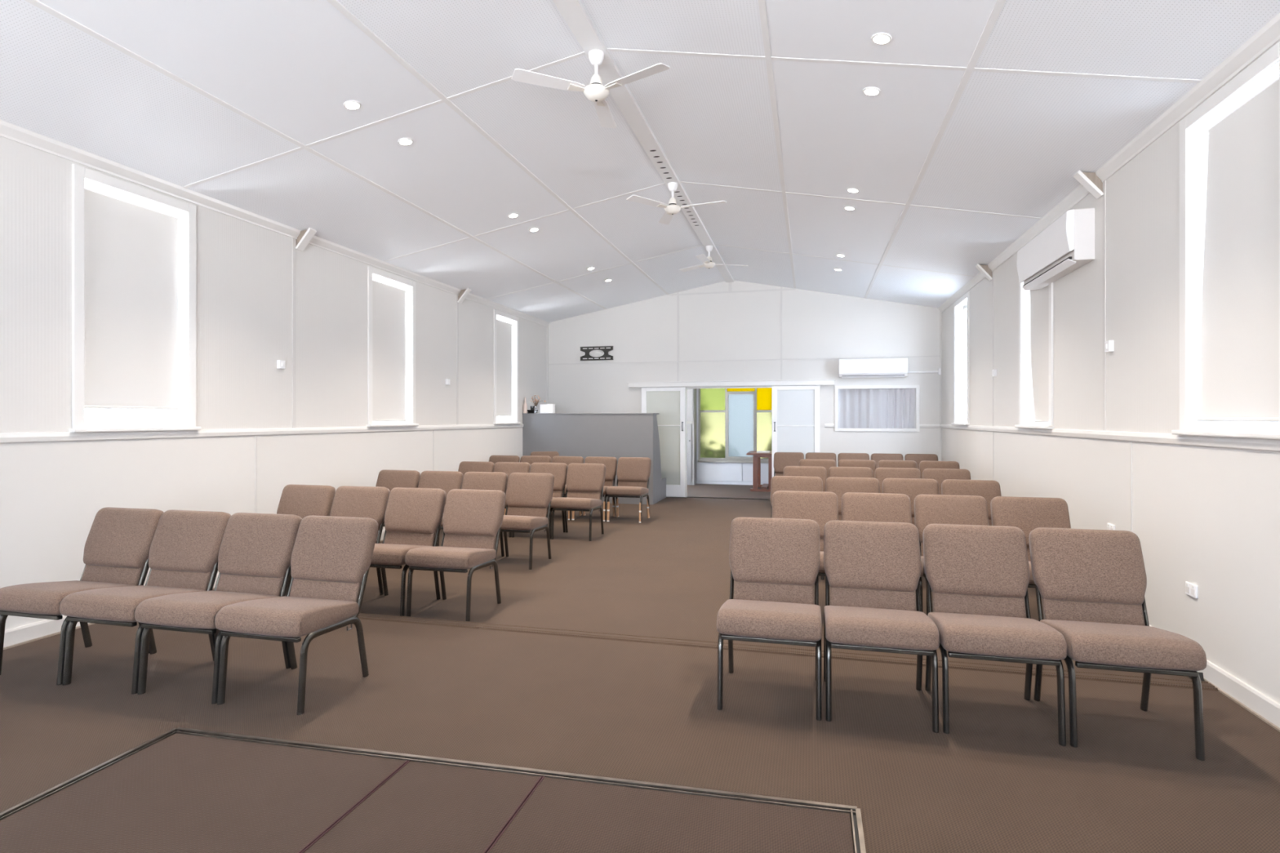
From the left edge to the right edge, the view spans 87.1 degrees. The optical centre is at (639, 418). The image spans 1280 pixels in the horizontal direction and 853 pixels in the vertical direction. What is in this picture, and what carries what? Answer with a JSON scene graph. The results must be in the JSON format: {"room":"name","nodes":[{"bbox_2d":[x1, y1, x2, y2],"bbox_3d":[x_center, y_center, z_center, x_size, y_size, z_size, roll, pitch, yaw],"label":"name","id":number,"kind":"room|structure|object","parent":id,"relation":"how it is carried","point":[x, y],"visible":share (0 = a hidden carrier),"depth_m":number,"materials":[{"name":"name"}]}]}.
{"room":"house of worship","nodes":[
{"label":"house of worship","id":0,"kind":"room"},
{"bbox_2d":[0,136,546,630],"bbox_3d":[-3.558,-0.255,7.066,0.160,3.550,19.080,0,0,14],"label":"wall","id":1,"kind":"structure","parent":0,"point":[52,494],"depth_m":6.10,"materials":[{"name":"paint"}]},
{"bbox_2d":[68,164,201,432],"bbox_3d":[-3.974,-0.858,5.288,0.205,1.915,1.028,0,0,14],"label":"window","id":2,"kind":"structure","parent":1,"relation":"in","point":[79,173],"depth_m":5.04,"materials":[{"name":"paint"}]},
{"bbox_2d":[84,187,181,409],"bbox_3d":[-3.972,-0.889,5.284,0.042,1.632,0.804,0,0,14],"label":"roller blind","id":3,"kind":"object","parent":2,"relation":"attached to","point":[131,304],"visible":0.91,"depth_m":5.24,"materials":[{"name":"fabric"}]},
{"bbox_2d":[3,530,385,649],"bbox_3d":[-3.810,1.442,5.706,0.018,0.115,16.000,0,0,14],"label":"baseboard","id":4,"kind":"structure","parent":1,"relation":"attached to","point":[43,628],"depth_m":4.55,"materials":[{"name":"paint"}]},
{"bbox_2d":[0,423,523,444],"bbox_3d":[-3.808,0.130,5.706,0.022,0.070,16.000,0,0,14],"label":"trim","id":5,"kind":"structure","parent":1,"relation":"attached to","point":[52,437],"depth_m":5.86,"materials":[{"name":"paint"}]},
{"bbox_2d":[0,120,549,326],"bbox_3d":[-3.791,-1.880,5.701,0.058,0.090,16.000,0,0,14],"label":"trim","id":6,"kind":"structure","parent":1,"relation":"attached to","point":[8,131],"depth_m":5.77,"materials":[{"name":"paint"}]},
{"bbox_2d":[295,227,316,250],"bbox_3d":[-3.423,-1.836,6.898,0.185,0.212,0.090,0,0,14],"label":"wall lamp","id":7,"kind":"object","parent":1,"relation":"attached to","point":[304,237],"visible":1,"depth_m":6.88,"materials":[{"name":"paint"}]},
{"bbox_2d":[254,237,458,513],"bbox_3d":[-3.929,-0.225,5.262,0.006,3.230,9.924,0,0,14],"label":"trim","id":8,"kind":"structure","parent":1,"relation":"attached to","point":[294,240],"depth_m":6.86,"materials":[{"name":"paint"}]},
{"bbox_2d":[366,266,418,426],"bbox_3d":[-3.165,-0.858,8.491,0.205,1.915,1.025,0,0,14],"label":"window","id":9,"kind":"structure","parent":1,"relation":"in","point":[371,270],"depth_m":8.25,"materials":[{"name":"paint"}]},
{"bbox_2d":[373,280,407,421],"bbox_3d":[-3.167,-0.832,8.474,0.042,1.737,0.774,0,0,14],"label":"roller blind","id":10,"kind":"object","parent":9,"relation":"attached to","point":[388,300],"visible":0.91,"depth_m":8.46,"materials":[{"name":"fabric"}]},
{"bbox_2d":[493,309,520,424],"bbox_3d":[-2.363,-0.858,11.668,0.205,1.915,1.000,0,0,14],"label":"window","id":11,"kind":"structure","parent":1,"relation":"in","point":[496,421],"depth_m":11.68,"materials":[{"name":"paint"}]},
{"bbox_2d":[496,319,512,416],"bbox_3d":[-2.366,-0.869,11.645,0.042,1.662,0.734,0,0,14],"label":"roller blind","id":12,"kind":"object","parent":11,"relation":"attached to","point":[504,329],"visible":0.84,"depth_m":11.65,"materials":[{"name":"fabric"}]},
{"bbox_2d":[0,0,1279,322],"bbox_3d":[-0.280,-2.285,4.794,7.630,0.810,16.280,0,0,14],"label":"ceiling","id":13,"kind":"structure","parent":0,"point":[1011,144],"depth_m":4.95,"materials":[{"name":"white paint"}]},
{"bbox_2d":[511,49,670,128],"bbox_3d":[-0.248,-2.380,4.779,1.053,0.331,0.986,0,0,14],"label":"ceiling fan","id":14,"kind":"object","parent":13,"relation":"hanging from","point":[596,91],"visible":1,"depth_m":4.61,"materials":[{"name":"white metal"}]},
{"bbox_2d":[24,0,1201,309],"bbox_3d":[-0.275,-2.248,4.814,7.210,0.662,16.000,0,0,14],"label":"trim","id":15,"kind":"structure","parent":13,"relation":"attached to","point":[998,6],"depth_m":4.90,"materials":[{"name":"paint"}]},
{"bbox_2d":[552,0,733,282],"bbox_3d":[-0.275,-2.567,4.814,0.146,0.046,16.000,0,0,14],"label":"trim","id":16,"kind":"structure","parent":13,"relation":"attached to","point":[573,11],"depth_m":5.58,"materials":[{"name":"paint"}]},
{"bbox_2d":[626,182,726,224],"bbox_3d":[0.453,-2.380,7.316,0.986,0.331,1.053,0,0,14],"label":"ceiling fan","id":17,"kind":"object","parent":13,"relation":"hanging from","point":[672,208],"visible":1,"depth_m":7.23,"materials":[{"name":"white plastic"}]},
{"bbox_2d":[679,245,747,271],"bbox_3d":[1.018,-2.380,9.845,1.059,0.331,0.964,0,0,14],"label":"ceiling fan","id":18,"kind":"object","parent":13,"relation":"hanging from","point":[708,264],"visible":1,"depth_m":9.92,"materials":[{"name":"white plastic"}]},
{"bbox_2d":[871,32,892,44],"bbox_3d":[1.425,-2.241,3.972,0.117,0.028,0.119,0,0,7],"label":"recessed light","id":19,"kind":"object","parent":13,"relation":"in","point":[878,37],"visible":1,"depth_m":3.97,"materials":[{"name":"white plastic"}]},
{"bbox_2d":[0,484,1279,852],"bbox_3d":[0.063,1.530,6.152,7.630,0.060,19.080,0,0,14],"label":"floor","id":20,"kind":"structure","parent":0,"point":[1002,780],"depth_m":3.44,"materials":[{"name":"brown carpet"}]},
{"bbox_2d":[0,506,164,684],"bbox_3d":[-3.438,1.048,4.152,0.523,0.912,0.691,0,0,14],"label":"chair","id":21,"kind":"object","parent":20,"relation":"on","point":[117,544],"visible":0.77,"depth_m":4.29,"materials":[{"name":"brown fabric"}]},
{"bbox_2d":[59,509,231,694],"bbox_3d":[-2.921,1.048,4.027,0.523,0.912,0.691,0,0,14],"label":"chair","id":22,"kind":"object","parent":20,"relation":"on","point":[185,545],"visible":0.71,"depth_m":4.15,"materials":[{"name":"brown fabric"}]},
{"bbox_2d":[0,733,408,852],"bbox_3d":[-1.883,1.514,2.020,1.223,0.031,2.234,0,0,14],"label":"panel","id":23,"kind":"object","parent":20,"relation":"on","point":[180,793],"visible":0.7,"depth_m":2.64,"materials":[{"name":"carpet"}]},
{"bbox_2d":[134,512,302,704],"bbox_3d":[-2.405,1.048,3.900,0.523,0.912,0.691,0,0,14],"label":"chair","id":24,"kind":"object","parent":20,"relation":"on","point":[255,550],"visible":0.81,"depth_m":4.03,"materials":[{"name":"brown fabric"}]},
{"bbox_2d":[214,515,377,715],"bbox_3d":[-1.891,1.048,3.769,0.523,0.912,0.691,0,0,14],"label":"chair","id":25,"kind":"object","parent":20,"relation":"on","point":[331,557],"visible":1,"depth_m":3.88,"materials":[{"name":"brown fabric"}]},
{"bbox_2d":[276,484,335,595],"bbox_3d":[-3.022,1.048,5.708,0.523,0.912,0.691,0,0,14],"label":"chair","id":26,"kind":"object","parent":20,"relation":"on","point":[303,501],"visible":0.23,"depth_m":5.91,"materials":[{"name":"brown fabric"}]},
{"bbox_2d":[285,485,390,596],"bbox_3d":[-2.492,1.048,5.581,0.523,0.912,0.691,0,0,14],"label":"chair","id":27,"kind":"object","parent":20,"relation":"on","point":[371,502],"visible":0.29,"depth_m":5.78,"materials":[{"name":"brown fabric"}]},
{"bbox_2d":[375,470,420,526],"bbox_3d":[-2.835,1.048,7.434,0.523,0.912,0.691,0,0,14],"label":"chair","id":28,"kind":"object","parent":20,"relation":"on","point":[389,479],"visible":0.12,"depth_m":7.65,"materials":[{"name":"brown fabric"}]},
{"bbox_2d":[369,487,446,616],"bbox_3d":[-1.966,1.048,5.439,0.523,0.912,0.691,0,0,14],"label":"chair","id":29,"kind":"object","parent":20,"relation":"on","point":[413,517],"visible":0.71,"depth_m":5.60,"materials":[{"name":"brown fabric"}]},
{"bbox_2d":[301,760,542,852],"bbox_3d":[-0.984,1.514,1.803,0.615,0.031,2.255,0,0,14],"label":"panel","id":30,"kind":"object","parent":20,"relation":"on","point":[422,807],"visible":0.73,"depth_m":2.57,"materials":[{"name":"carpet"}]},
{"bbox_2d":[0,727,866,852],"bbox_3d":[-0.975,1.512,1.828,3.159,0.036,2.368,0,0,14],"label":"edging","id":31,"kind":"object","parent":20,"relation":"on","point":[855,815],"visible":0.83,"depth_m":2.81,"materials":[{"name":"silver metal"}]},
{"bbox_2d":[417,471,462,544],"bbox_3d":[-2.310,1.048,7.299,0.523,0.912,0.691,0,0,14],"label":"chair","id":32,"kind":"object","parent":20,"relation":"on","point":[446,481],"visible":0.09,"depth_m":7.51,"materials":[{"name":"brown fabric"}]},
{"bbox_2d":[404,488,506,621],"bbox_3d":[-1.436,1.048,5.312,0.523,0.912,0.691,0,0,14],"label":"chair","id":33,"kind":"object","parent":20,"relation":"on","point":[473,519],"visible":1,"depth_m":5.44,"materials":[{"name":"brown fabric"}]},
{"bbox_2d":[436,471,507,556],"bbox_3d":[-1.783,1.048,7.169,0.523,0.912,0.691,0,0,14],"label":"chair","id":34,"kind":"object","parent":20,"relation":"on","point":[497,481],"visible":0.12,"depth_m":7.38,"materials":[{"name":"brown fabric"}]},
{"bbox_2d":[457,461,494,487],"bbox_3d":[-2.318,1.048,8.975,0.523,0.912,0.691,0,0,14],"label":"chair","id":35,"kind":"object","parent":20,"relation":"on","point":[464,467],"visible":0.07,"depth_m":9.21,"materials":[{"name":"brown fabric"}]},
{"bbox_2d":[488,455,519,463],"bbox_3d":[-2.251,1.048,10.530,0.523,0.912,0.691,0,0,14],"label":"chair","id":36,"kind":"object","parent":20,"relation":"on","point":[494,459],"visible":0.03,"depth_m":10.77,"materials":[{"name":"brown fabric"}]},
{"bbox_2d":[493,462,530,537],"bbox_3d":[-1.805,1.048,8.843,0.523,0.912,0.691,0,0,14],"label":"chair","id":37,"kind":"object","parent":20,"relation":"on","point":[508,468],"visible":0.06,"depth_m":9.06,"materials":[{"name":"brown fabric"}]},
{"bbox_2d":[500,472,554,569],"bbox_3d":[-1.255,1.048,7.043,0.523,0.912,0.691,0,0,14],"label":"chair","id":38,"kind":"object","parent":20,"relation":"on","point":[529,495],"visible":0.82,"depth_m":7.20,"materials":[{"name":"brown fabric"}]},
{"bbox_2d":[503,455,551,515],"bbox_3d":[-1.727,1.048,10.398,0.523,0.912,0.691,0,0,14],"label":"chair","id":39,"kind":"object","parent":20,"relation":"on","point":[531,460],"visible":0.07,"depth_m":10.63,"materials":[{"name":"brown fabric"}]},
{"bbox_2d":[511,462,567,539],"bbox_3d":[-1.290,1.048,8.719,0.523,0.912,0.691,0,0,14],"label":"chair","id":40,"kind":"object","parent":20,"relation":"on","point":[559,470],"visible":0.34,"depth_m":8.88,"materials":[{"name":"brown fabric"}]},
{"bbox_2d":[551,456,583,520],"bbox_3d":[-1.203,1.048,10.267,0.523,0.912,0.691,0,0,14],"label":"chair","id":41,"kind":"object","parent":20,"relation":"on","point":[567,460],"visible":0.09,"depth_m":10.49,"materials":[{"name":"brown fabric"}]},
{"bbox_2d":[551,462,605,541],"bbox_3d":[-0.776,1.048,8.587,0.523,0.912,0.691,0,0,14],"label":"chair","id":42,"kind":"object","parent":20,"relation":"on","point":[584,482],"visible":1,"depth_m":8.73,"materials":[{"name":"brown fabric"}]},
{"bbox_2d":[571,456,617,521],"bbox_3d":[-0.679,1.048,10.137,0.523,0.912,0.691,0,0,14],"label":"chair","id":43,"kind":"object","parent":20,"relation":"on","point":[611,463],"visible":0.33,"depth_m":10.28,"materials":[{"name":"brown fabric"}]},
{"bbox_2d":[522,413,666,504],"bbox_3d":[-0.816,0.703,12.572,2.457,1.595,1.160,0,0,14],"label":"wall","id":44,"kind":"structure","parent":20,"relation":"on","point":[617,435],"depth_m":12.00,"materials":[{"name":"grey paint"}]},
{"bbox_2d":[539,404,555,413],"bbox_3d":[-1.696,-0.178,12.341,0.256,0.165,0.126,0,0,14],"label":"box","id":45,"kind":"object","parent":44,"relation":"on","point":[544,408],"visible":0.88,"depth_m":12.28,"materials":[{"name":"white cardboard"}]},
{"bbox_2d":[606,457,651,523],"bbox_3d":[-0.157,1.048,9.998,0.523,0.912,0.691,0,0,14],"label":"chair","id":46,"kind":"object","parent":20,"relation":"on","point":[633,473],"visible":1,"depth_m":10.14,"materials":[{"name":"brown fabric"}]},
{"bbox_2d":[486,776,853,852],"bbox_3d":[-0.079,1.514,1.597,1.229,0.031,2.297,0,0,14],"label":"panel","id":47,"kind":"object","parent":20,"relation":"on","point":[559,815],"visible":1,"depth_m":2.48,"materials":[{"name":"carpet"}]},
{"bbox_2d":[687,388,696,484],"bbox_3d":[0.848,0.350,15.411,0.840,2.300,0.411,0,0,14],"label":"door","id":48,"kind":"structure","parent":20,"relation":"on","point":[691,393],"depth_m":15.17,"materials":[{"name":"grey paint"}]},
{"bbox_2d":[746,450,772,492],"bbox_3d":[2.653,1.107,14.285,0.690,0.785,1.040,0,0,14],"label":"table","id":49,"kind":"object","parent":20,"relation":"on","point":[756,456],"visible":0.67,"depth_m":13.86,"materials":[{"name":"brown wood"}]},
{"bbox_2d":[716,516,822,720],"bbox_3d":[0.725,1.048,3.706,0.523,0.912,0.691,0,0,14],"label":"chair","id":50,"kind":"object","parent":20,"relation":"on","point":[775,563],"visible":1,"depth_m":3.84,"materials":[{"name":"beige fabric"}]},
{"bbox_2d":[357,613,1217,691],"bbox_3d":[-0.317,1.494,4.649,7.250,0.012,0.118,0,0,14],"label":"trim","id":51,"kind":"structure","parent":20,"relation":"on","point":[1121,678],"depth_m":4.34,"materials":[{"name":"brown carpet"}]},
{"bbox_2d":[773,452,804,475],"bbox_3d":[2.538,1.048,11.521,0.523,0.912,0.691,0,0,14],"label":"chair","id":52,"kind":"object","parent":20,"relation":"on","point":[781,460],"visible":0.27,"depth_m":11.73,"materials":[{"name":"brown fabric"}]},
{"bbox_2d":[770,475,824,580],"bbox_3d":[1.532,1.048,6.615,0.523,0.912,0.691,0,0,14],"label":"chair","id":53,"kind":"object","parent":20,"relation":"on","point":[797,483],"visible":0.16,"depth_m":6.85,"materials":[{"name":"brown fabric"}]},
{"bbox_2d":[771,490,838,576],"bbox_3d":[1.267,1.048,5.190,0.523,0.912,0.691,0,0,14],"label":"chair","id":54,"kind":"object","parent":20,"relation":"on","point":[820,507],"visible":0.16,"depth_m":5.40,"materials":[{"name":"brown fabric"}]},
{"bbox_2d":[783,466,826,491],"bbox_3d":[1.967,1.048,8.045,0.523,0.912,0.691,0,0,14],"label":"chair","id":55,"kind":"object","parent":20,"relation":"on","point":[802,471],"visible":0.06,"depth_m":8.28,"materials":[{"name":"brown fabric"}]},
{"bbox_2d":[799,458,835,478],"bbox_3d":[2.505,1.048,9.498,0.523,0.912,0.691,0,0,14],"label":"chair","id":56,"kind":"object","parent":20,"relation":"on","point":[827,464],"visible":0.09,"depth_m":9.73,"materials":[{"name":"brown fabric"}]},
{"bbox_2d":[805,452,836,466],"bbox_3d":[3.063,1.048,11.389,0.523,0.912,0.691,0,0,14],"label":"chair","id":57,"kind":"object","parent":20,"relation":"on","point":[813,455],"visible":0.1,"depth_m":11.62,"materials":[{"name":"brown fabric"}]},
{"bbox_2d":[828,466,872,477],"bbox_3d":[2.494,1.048,7.924,0.523,0.912,0.691,0,0,14],"label":"chair","id":58,"kind":"object","parent":20,"relation":"on","point":[840,472],"visible":0.1,"depth_m":8.16,"materials":[{"name":"brown fabric"}]},
{"bbox_2d":[825,476,879,520],"bbox_3d":[2.059,1.048,6.477,0.523,0.912,0.691,0,0,14],"label":"chair","id":59,"kind":"object","parent":20,"relation":"on","point":[838,486],"visible":0.09,"depth_m":6.71,"materials":[{"name":"brown fabric"}]},
{"bbox_2d":[837,453,869,466],"bbox_3d":[3.587,1.048,11.253,0.523,0.912,0.691,0,0,14],"label":"chair","id":60,"kind":"object","parent":20,"relation":"on","point":[841,455],"visible":0.08,"depth_m":11.50,"materials":[{"name":"brown fabric"}]},
{"bbox_2d":[838,459,875,478],"bbox_3d":[3.038,1.048,9.373,0.523,0.912,0.691,0,0,14],"label":"chair","id":61,"kind":"object","parent":20,"relation":"on","point":[870,464],"visible":0.07,"depth_m":9.61,"materials":[{"name":"brown fabric"}]},
{"bbox_2d":[823,520,939,733],"bbox_3d":[1.250,1.048,3.576,0.523,0.912,0.691,0,0,14],"label":"chair","id":62,"kind":"object","parent":20,"relation":"on","point":[873,569],"visible":1,"depth_m":3.71,"materials":[{"name":"brown fabric"}]},
{"bbox_2d":[841,492,923,612],"bbox_3d":[1.796,1.048,5.055,0.523,0.912,0.691,0,0,14],"label":"chair","id":63,"kind":"object","parent":20,"relation":"on","point":[855,506],"visible":0.2,"depth_m":5.27,"materials":[{"name":"brown fabric"}]},
{"bbox_2d":[871,453,903,468],"bbox_3d":[4.111,1.048,11.117,0.523,0.912,0.691,0,0,14],"label":"chair","id":64,"kind":"object","parent":20,"relation":"on","point":[877,457],"visible":0.06,"depth_m":11.36,"materials":[{"name":"brown fabric"}]},
{"bbox_2d":[875,467,920,546],"bbox_3d":[3.018,1.048,7.790,0.523,0.912,0.691,0,0,14],"label":"chair","id":65,"kind":"object","parent":20,"relation":"on","point":[881,473],"visible":0.08,"depth_m":8.03,"materials":[{"name":"brown fabric"}]},
{"bbox_2d":[878,460,917,468],"bbox_3d":[3.569,1.048,9.239,0.523,0.912,0.691,0,0,14],"label":"chair","id":66,"kind":"object","parent":20,"relation":"on","point":[882,464],"visible":0.11,"depth_m":9.48,"materials":[{"name":"brown fabric"}]},
{"bbox_2d":[882,478,939,545],"bbox_3d":[2.590,1.048,6.349,0.523,0.912,0.691,0,0,14],"label":"chair","id":67,"kind":"object","parent":20,"relation":"on","point":[912,487],"visible":0.12,"depth_m":6.57,"materials":[{"name":"brown fabric"}]},
{"bbox_2d":[904,453,937,469],"bbox_3d":[4.635,1.048,10.982,0.523,0.912,0.691,0,0,14],"label":"chair","id":68,"kind":"object","parent":20,"relation":"on","point":[917,458],"visible":0.11,"depth_m":11.22,"materials":[{"name":"brown fabric"}]},
{"bbox_2d":[919,460,959,479],"bbox_3d":[4.098,1.048,9.097,0.523,0.912,0.691,0,0,14],"label":"chair","id":69,"kind":"object","parent":20,"relation":"on","point":[924,464],"visible":0.08,"depth_m":9.35,"materials":[{"name":"brown fabric"}]},
{"bbox_2d":[922,468,970,494],"bbox_3d":[3.540,1.048,7.652,0.523,0.912,0.691,0,0,14],"label":"chair","id":70,"kind":"object","parent":20,"relation":"on","point":[940,475],"visible":0.06,"depth_m":7.89,"materials":[{"name":"brown fabric"}]},
{"bbox_2d":[914,494,989,616],"bbox_3d":[2.326,1.048,4.920,0.523,0.912,0.691,0,0,14],"label":"chair","id":71,"kind":"object","parent":20,"relation":"on","point":[929,509],"visible":0.27,"depth_m":5.14,"materials":[{"name":"brown fabric"}]},
{"bbox_2d":[941,479,1001,525],"bbox_3d":[3.117,1.048,6.210,0.523,0.912,0.691,0,0,14],"label":"chair","id":72,"kind":"object","parent":20,"relation":"on","point":[988,490],"visible":0.09,"depth_m":6.44,"materials":[{"name":"brown fabric"}]},
{"bbox_2d":[922,524,1067,746],"bbox_3d":[1.776,1.048,3.446,0.523,0.912,0.691,0,0,14],"label":"chair","id":73,"kind":"object","parent":20,"relation":"on","point":[977,576],"visible":0.88,"depth_m":3.58,"materials":[{"name":"brown fabric"}]},
{"bbox_2d":[990,496,1071,587],"bbox_3d":[2.854,1.048,4.782,0.523,0.912,0.691,0,0,14],"label":"chair","id":74,"kind":"object","parent":20,"relation":"on","point":[1027,514],"visible":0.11,"depth_m":5.00,"materials":[{"name":"brown fabric"}]},
{"bbox_2d":[1028,527,1206,760],"bbox_3d":[2.301,1.048,3.314,0.523,0.912,0.691,0,0,14],"label":"chair","id":75,"kind":"object","parent":20,"relation":"on","point":[1091,584],"visible":0.88,"depth_m":3.45,"materials":[{"name":"brown fabric"}]},
{"bbox_2d":[696,388,768,482],"bbox_3d":[2.376,0.135,15.314,7.310,2.770,0.140,0,0,14],"label":"wall","id":76,"kind":"structure","parent":0,"point":[697,389],"depth_m":15.51,"materials":[{"name":"white paint"}]},
{"bbox_2d":[696,462,768,482],"bbox_3d":[2.313,1.215,15.248,2.080,0.420,0.020,0,0,14],"label":"trim","id":77,"kind":"structure","parent":76,"relation":"attached to","point":[705,471],"depth_m":15.32,"materials":[{"name":"white paint"}]},
{"bbox_2d":[696,480,768,484],"bbox_3d":[2.655,1.468,15.153,2.790,0.065,0.035,0,0,14],"label":"trim","id":78,"kind":"structure","parent":76,"relation":"attached to","point":[697,482],"depth_m":15.30,"materials":[{"name":"wood"}]},
{"bbox_2d":[697,387,772,462],"bbox_3d":[2.329,0.130,15.249,2.050,1.740,0.130,0,0,14],"label":"window","id":79,"kind":"structure","parent":76,"relation":"in","point":[734,423],"depth_m":15.31,"materials":[{"name":"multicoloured glass"}]},
{"bbox_2d":[547,280,939,500],"bbox_3d":[1.694,-0.535,12.612,7.310,4.110,0.154,0,0,14],"label":"wall","id":80,"kind":"structure","parent":0,"point":[738,326],"depth_m":12.47,"materials":[{"name":"paint"}]},
{"bbox_2d":[641,386,685,497],"bbox_3d":[0.439,0.444,12.809,0.850,2.077,0.086,0,0,14],"label":"door","id":81,"kind":"structure","parent":80,"relation":"in","point":[669,402],"depth_m":12.79,"materials":[{"name":"white wood"}]},
{"bbox_2d":[684,386,772,497],"bbox_3d":[1.664,0.455,12.637,1.640,2.090,0.120,0,0,14],"label":"trim","id":82,"kind":"structure","parent":80,"relation":"attached to","point":[765,386],"depth_m":12.78,"materials":[{"name":"paint"}]},
{"bbox_2d":[626,379,835,387],"bbox_3d":[1.631,-0.650,12.524,3.850,0.100,0.115,0,0,14],"label":"trim","id":83,"kind":"structure","parent":80,"relation":"attached to","point":[783,382],"depth_m":12.46,"materials":[{"name":"paint"}]},
{"bbox_2d":[546,282,942,461],"bbox_3d":[1.680,-0.590,12.556,7.310,3.980,0.030,0,0,14],"label":"trim","id":84,"kind":"structure","parent":80,"relation":"attached to","point":[677,294],"depth_m":12.47,"materials":[{"name":"paint"}]},
{"bbox_2d":[772,385,820,476],"bbox_3d":[2.824,0.444,12.207,0.850,2.077,0.086,0,0,14],"label":"door","id":85,"kind":"structure","parent":80,"relation":"in","point":[796,410],"depth_m":12.22,"materials":[{"name":"white wood"}]},
{"bbox_2d":[838,388,885,428],"bbox_3d":[3.959,-0.190,12.170,0.920,0.980,0.071,0,0,14],"label":"curtain","id":86,"kind":"object","parent":80,"relation":"hanging from","point":[857,408],"visible":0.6,"depth_m":12.16,"materials":[{"name":"fabric"}]},
{"bbox_2d":[838,357,907,377],"bbox_3d":[4.096,-0.884,11.854,1.144,0.337,0.208,0,0,14],"label":"air conditioner","id":87,"kind":"object","parent":80,"relation":"attached to","point":[861,367],"visible":1,"depth_m":11.77,"materials":[{"name":"plastic"}]},
{"bbox_2d":[835,385,919,431],"bbox_3d":[4.195,-0.177,11.945,1.420,0.815,0.056,0,0,14],"label":"window","id":88,"kind":"structure","parent":80,"relation":"in","point":[917,387],"depth_m":11.91,"materials":[{"name":"paint"}]},
{"bbox_2d":[885,388,915,428],"bbox_3d":[4.697,-0.190,12.079,0.645,0.980,0.074,0,0,14],"label":"curtain","id":89,"kind":"object","parent":80,"relation":"hanging from","point":[900,402],"visible":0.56,"depth_m":12.09,"materials":[{"name":"fabric"}]},
{"bbox_2d":[942,40,1279,703],"bbox_3d":[3.684,-0.255,5.237,0.160,3.550,19.080,0,0,14],"label":"wall","id":90,"kind":"structure","parent":0,"point":[1208,518],"depth_m":4.61,"materials":[{"name":"paint"}]},
{"bbox_2d":[951,291,969,425],"bbox_3d":[4.875,-0.858,10.088,0.205,1.915,1.040,0,0,14],"label":"window","id":91,"kind":"structure","parent":90,"relation":"in","point":[966,308],"depth_m":10.44,"materials":[{"name":"paint"}]},
{"bbox_2d":[975,263,992,280],"bbox_3d":[4.317,-1.836,8.450,0.185,0.212,0.090,0,0,14],"label":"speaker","id":92,"kind":"object","parent":90,"relation":"attached to","point":[984,270],"visible":0.92,"depth_m":8.42,"materials":[{"name":"paint"}]},
{"bbox_2d":[1014,280,1054,429],"bbox_3d":[4.041,-0.858,6.782,0.205,1.915,1.060,0,0,14],"label":"window","id":93,"kind":"structure","parent":90,"relation":"in","point":[1037,424],"depth_m":6.35,"materials":[{"name":"paint"}]},
{"bbox_2d":[1029,284,1048,422],"bbox_3d":[4.023,-0.834,6.757,0.058,1.742,0.784,0,0,14],"label":"roller blind","id":94,"kind":"object","parent":93,"relation":"attached to","point":[1039,299],"visible":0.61,"depth_m":6.75,"materials":[{"name":"fabric"}]},
{"bbox_2d":[1017,208,1094,290],"bbox_3d":[3.700,-1.474,6.053,0.208,0.422,1.334,0,0,14],"label":"air conditioner","id":95,"kind":"object","parent":90,"relation":"attached to","point":[1067,244],"visible":1,"depth_m":5.68,"materials":[{"name":"plastic"}]},
{"bbox_2d":[1022,256,1071,286],"bbox_3d":[3.648,-1.307,6.066,0.021,0.018,1.230,0,0,14],"label":"outlet","id":96,"kind":"object","parent":95,"relation":"attached to","point":[1067,260],"depth_m":5.96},
{"bbox_2d":[991,180,1132,532],"bbox_3d":[3.180,-0.225,3.580,0.006,3.230,9.944,0,0,14],"label":"trim","id":97,"kind":"structure","parent":90,"relation":"attached to","point":[1104,181],"depth_m":5.21,"materials":[{"name":"paint"}]},
{"bbox_2d":[1073,169,1103,199],"bbox_3d":[3.517,-1.836,5.280,0.185,0.212,0.090,0,0,14],"label":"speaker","id":98,"kind":"object","parent":90,"relation":"attached to","point":[1090,181],"visible":0.92,"depth_m":5.25,"materials":[{"name":"paint"}]},
{"bbox_2d":[937,12,1279,312],"bbox_3d":[3.241,-1.880,3.926,0.058,0.090,16.000,0,0,14],"label":"trim","id":99,"kind":"structure","parent":90,"relation":"attached to","point":[1268,35],"depth_m":4.29,"materials":[{"name":"paint"}]},
{"bbox_2d":[940,423,1279,452],"bbox_3d":[3.258,0.130,3.922,0.022,0.070,16.000,0,0,14],"label":"trim","id":100,"kind":"structure","parent":90,"relation":"attached to","point":[1237,443],"depth_m":4.48,"materials":[{"name":"paint"}]},
{"bbox_2d":[1185,581,1197,598],"bbox_3d":[3.284,1.022,4.013,0.017,0.075,0.115,0,0,14],"label":"power outlet","id":101,"kind":"object","parent":90,"relation":"attached to","point":[1191,589],"visible":1,"depth_m":4.00,"materials":[{"name":"white plastic"}]},
{"bbox_2d":[1149,625,1279,732],"bbox_3d":[3.260,1.442,3.921,0.018,0.115,16.000,0,0,14],"label":"baseboard","id":102,"kind":"structure","parent":90,"relation":"attached to","point":[1262,704],"depth_m":3.51,"materials":[{"name":"paint"}]},
{"bbox_2d":[1171,41,1279,439],"bbox_3d":[3.245,-0.858,3.630,0.205,1.915,1.018,0,0,14],"label":"window","id":103,"kind":"structure","parent":90,"relation":"in","point":[1229,428],"depth_m":3.97,"materials":[{"name":"paint"}]},
{"bbox_2d":[1195,77,1279,422],"bbox_3d":[3.243,-0.844,3.631,0.042,1.722,0.801,0,0,14],"label":"roller blind","id":104,"kind":"object","parent":103,"relation":"attached to","point":[1239,365],"visible":1,"depth_m":3.61,"materials":[{"name":"fabric"}]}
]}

